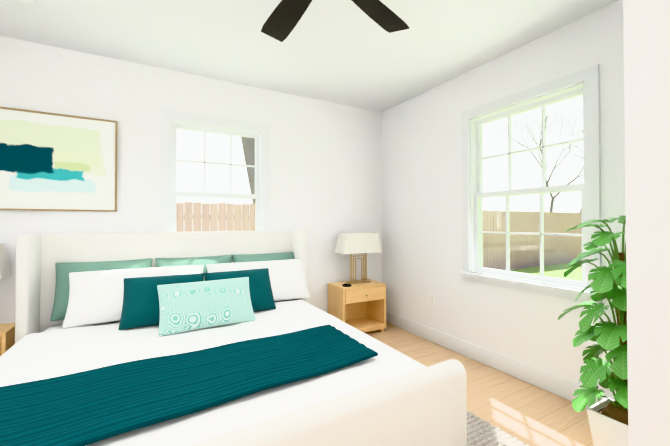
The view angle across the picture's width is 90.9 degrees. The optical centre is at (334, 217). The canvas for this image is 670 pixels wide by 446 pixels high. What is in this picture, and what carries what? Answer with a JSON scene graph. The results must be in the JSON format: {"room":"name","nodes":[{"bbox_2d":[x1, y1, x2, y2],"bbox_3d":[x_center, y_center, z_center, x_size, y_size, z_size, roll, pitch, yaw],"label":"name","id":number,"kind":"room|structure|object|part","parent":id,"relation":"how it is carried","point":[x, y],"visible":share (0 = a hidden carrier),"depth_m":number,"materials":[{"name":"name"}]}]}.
{"room":"bedroom","nodes":[
{"label":"bedroom","id":0,"kind":"room"},
{"bbox_2d":[0,36,381,323],"bbox_3d":[-1.132,-0.032,3.013,4.060,2.440,0.140,0,-1,-29],"label":"wall","id":1,"kind":"structure","parent":0,"point":[325,173],"depth_m":2.90,"materials":[{"name":"paint"}]},
{"bbox_2d":[0,106,117,211],"bbox_3d":[-2.086,-0.406,2.388,0.850,0.710,0.031,0,-1,-29],"label":"picture","id":2,"kind":"object","parent":1,"relation":"attached to","point":[54,162],"visible":1,"depth_m":2.41,"materials":[{"name":"white paper"}]},
{"bbox_2d":[161,109,269,231],"bbox_3d":[-1.075,-0.207,3.037,0.934,1.394,0.158,0,-1,-29],"label":"window","id":3,"kind":"structure","parent":1,"relation":"in","point":[173,121],"depth_m":2.99,"materials":[{"name":"white paint"}]},
{"bbox_2d":[0,0,617,111],"bbox_3d":[0.265,-1.326,0.523,4.060,0.080,5.880,0,-1,-29],"label":"ceiling","id":4,"kind":"structure","parent":0,"point":[348,53],"depth_m":2.31,"materials":[{"name":"paint"}]},
{"bbox_2d":[261,0,409,41],"bbox_3d":[-0.067,-1.115,1.395,1.208,0.318,1.162,0,-1,-29],"label":"ceiling fan","id":5,"kind":"object","parent":4,"relation":"hanging from","point":[282,20],"visible":1,"depth_m":1.71,"materials":[{"name":"black wood"}]},
{"bbox_2d":[365,323,593,445],"bbox_3d":[0.265,1.184,0.489,4.060,0.060,5.880,0,-1,-29],"label":"floor","id":6,"kind":"structure","parent":0,"point":[524,412],"depth_m":2.11,"materials":[{"name":"brown wood"}]},
{"bbox_2d":[0,323,14,355],"bbox_3d":[-2.334,0.950,2.070,0.455,0.450,0.284,0,-1,-29],"label":"nightstand","id":7,"kind":"object","parent":6,"relation":"on","point":[7,336],"visible":0.17,"depth_m":2.12,"materials":[{"name":"brown wood"}]},
{"bbox_2d":[0,243,11,278],"bbox_3d":[-2.346,0.447,2.083,0.400,0.554,0.180,0,-1,-29],"label":"lamp","id":8,"kind":"object","parent":7,"relation":"on","point":[5,270],"visible":1,"depth_m":2.18,"materials":[{"name":"white fabric"}]},
{"bbox_2d":[0,230,466,445],"bbox_3d":[-0.768,0.637,1.837,2.049,1.070,2.203,0,-1,-29],"label":"bed","id":9,"kind":"object","parent":6,"relation":"on","point":[224,338],"visible":1,"depth_m":1.57,"materials":[{"name":"fabric"}]},
{"bbox_2d":[62,265,202,327],"bbox_3d":[-1.381,0.534,2.350,0.903,0.344,0.286,0,-1,-29],"label":"pillow","id":10,"kind":"object","parent":9,"relation":"on","point":[90,294],"depth_m":2.18,"materials":[{"name":"white fabric"}]},
{"bbox_3d":[-0.759,0.817,1.852,1.874,0.170,1.996,0,-1,-29],"label":"mattress","id":11,"kind":"part","parent":9,"relation":"part of","materials":[{"name":"white fabric"}]},
{"bbox_3d":[-1.252,0.602,2.776,1.881,0.965,0.092,0,-1,-29],"label":"headboard panel","id":12,"kind":"part","parent":9,"relation":"part of","materials":[{"name":"fabric"}]},
{"bbox_2d":[0,324,377,445],"bbox_3d":[-0.639,0.834,1.318,1.772,0.371,0.694,0,-1,-29],"label":"throw","id":13,"kind":"object","parent":9,"relation":"on","point":[170,400],"depth_m":1.26,"materials":[{"name":"teal fabric"}]},
{"bbox_2d":[0,300,425,445],"bbox_3d":[-0.695,0.762,1.732,1.919,0.156,1.722,0,-1,-29],"label":"duvet","id":14,"kind":"object","parent":9,"relation":"on","point":[61,352],"depth_m":1.60,"materials":[{"name":"white fabric"}]},
{"bbox_2d":[206,259,309,300],"bbox_3d":[-0.624,0.539,2.780,0.903,0.344,0.280,0,-1,-29],"label":"pillow","id":15,"kind":"object","parent":9,"relation":"on","point":[287,276],"depth_m":2.78,"materials":[{"name":"white fabric"}]},
{"bbox_3d":[-0.283,0.820,0.960,1.982,0.380,0.203,0,-1,-29],"label":"footboard","id":16,"kind":"part","parent":9,"relation":"part of","materials":[{"name":"fabric"}]},
{"bbox_2d":[328,279,385,332],"bbox_3d":[0.237,0.931,3.463,0.523,0.526,0.355,0,-1,-29],"label":"nightstand","id":17,"kind":"object","parent":6,"relation":"on","point":[361,307],"visible":0.81,"depth_m":3.42,"materials":[{"name":"brown wood"}]},
{"bbox_2d":[334,233,381,283],"bbox_3d":[0.251,0.426,3.503,0.480,0.526,0.198,0,-1,-29],"label":"lamp","id":18,"kind":"object","parent":17,"relation":"on","point":[356,243],"visible":0.98,"depth_m":3.45,"materials":[{"name":"white fabric"}]},
{"bbox_3d":[0.251,0.266,3.505,0.480,0.206,0.198,0,-1,-29],"label":"lamp shade","id":19,"kind":"part","parent":18,"relation":"part of","materials":[{"name":"white fabric"}]},
{"bbox_3d":[0.251,0.436,3.503,0.384,0.506,0.150,0,-1,-29],"label":"frame","id":20,"kind":"part","parent":18,"relation":"part of","materials":[{"name":"brown wood"}]},
{"bbox_3d":[0.306,0.781,3.341,0.470,0.133,0.022,0,-1,-29],"label":"drawer","id":21,"kind":"part","parent":17,"relation":"part of","materials":[{"name":"brown wood"}]},
{"bbox_2d":[467,411,528,445],"bbox_3d":[-0.416,1.156,1.470,2.620,0.021,1.770,0,-1,-32],"label":"rug","id":22,"kind":"object","parent":6,"relation":"on","point":[481,432],"visible":0.1,"depth_m":1.75,"materials":[{"name":"fabric"}]},
{"bbox_2d":[558,216,628,445],"bbox_3d":[1.376,0.580,1.606,0.471,1.177,0.479,0,-1,-29],"label":"monstera plant","id":23,"kind":"object","parent":6,"relation":"on","point":[608,419],"visible":0.6,"depth_m":1.55,"materials":[{"name":"green plant"}]},
{"bbox_3d":[1.372,1.048,1.566,0.215,0.240,0.215,0,-1,-29],"label":"pot","id":24,"kind":"part","parent":23,"relation":"part of","materials":[{"name":"white ceramic"}]},
{"bbox_2d":[382,0,625,396],"bbox_3d":[1.261,-0.036,2.744,0.140,2.440,2.660,0,-1,-29],"label":"wall","id":25,"kind":"structure","parent":0,"point":[421,201],"depth_m":2.76,"materials":[{"name":"paint"}]},
{"bbox_2d":[429,293,434,305],"bbox_3d":[0.933,0.785,3.168,0.009,0.114,0.070,0,-1,-29],"label":"electrical outlet","id":26,"kind":"object","parent":25,"relation":"attached to","point":[432,299],"visible":1,"depth_m":3.17,"materials":[{"name":"white plastic"}]},
{"bbox_2d":[386,311,614,407],"bbox_3d":[1.192,1.119,2.692,0.016,0.130,2.624,0,-1,-29],"label":"baseboard","id":27,"kind":"structure","parent":25,"relation":"attached to","point":[562,387],"depth_m":2.56,"materials":[{"name":"white paint"}]},
{"bbox_2d":[459,64,601,304],"bbox_3d":[1.400,-0.194,2.451,0.185,1.455,1.034,0,-1,-29],"label":"window","id":28,"kind":"structure","parent":25,"relation":"in","point":[585,82],"depth_m":2.36,"materials":[{"name":"white paint"}]},
{"bbox_2d":[623,0,669,445],"bbox_3d":[2.204,-0.073,-0.004,1.170,2.440,3.100,0,-1,-29],"label":"wall","id":29,"kind":"structure","parent":0,"point":[647,91],"depth_m":1.02,"materials":[{"name":"paint"}]},
{"label":"outside","id":30,"kind":"structure","parent":0,"visible":0},
{"bbox_2d":[504,262,581,280],"bbox_3d":[13.655,1.806,19.164,95.000,0.100,70.000,0,-1,-29],"label":"ground","id":31,"kind":"structure","parent":30,"point":[558,270],"depth_m":10.02,"materials":[{"name":"green plant"}]},
{"bbox_2d":[241,137,255,203],"bbox_3d":[-1.822,-4.248,10.716,5.476,11.851,8.444,0,-1,-29],"label":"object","id":32,"kind":"object","parent":31,"relation":"on","point":[251,147],"depth_m":7.97,"materials":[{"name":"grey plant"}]},
{"bbox_2d":[176,202,581,269],"bbox_3d":[1.159,0.700,9.924,30.160,1.862,28.000,0,-1,-29],"label":"fence","id":33,"kind":"structure","parent":31,"relation":"on","point":[523,243],"depth_m":10.29,"materials":[{"name":"brown wood"}]},
{"bbox_2d":[493,109,583,211],"bbox_3d":[17.614,-3.151,25.907,9.592,10.044,6.496,0,-1,-29],"label":"tree","id":34,"kind":"object","parent":31,"relation":"on","point":[557,194],"depth_m":26.03,"materials":[{"name":"grey plant"}]},
{"bbox_2d":[517,110,582,211],"bbox_3d":[20.341,-4.016,29.658,9.668,11.835,2.837,1,-1,-33],"label":"tree","id":35,"kind":"object","parent":31,"relation":"on","point":[560,138],"depth_m":30.14,"materials":[{"name":"grey plant"}]},
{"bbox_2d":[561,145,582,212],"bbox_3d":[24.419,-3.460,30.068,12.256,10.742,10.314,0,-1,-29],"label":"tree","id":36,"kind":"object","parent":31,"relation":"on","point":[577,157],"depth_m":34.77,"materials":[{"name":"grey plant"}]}
]}

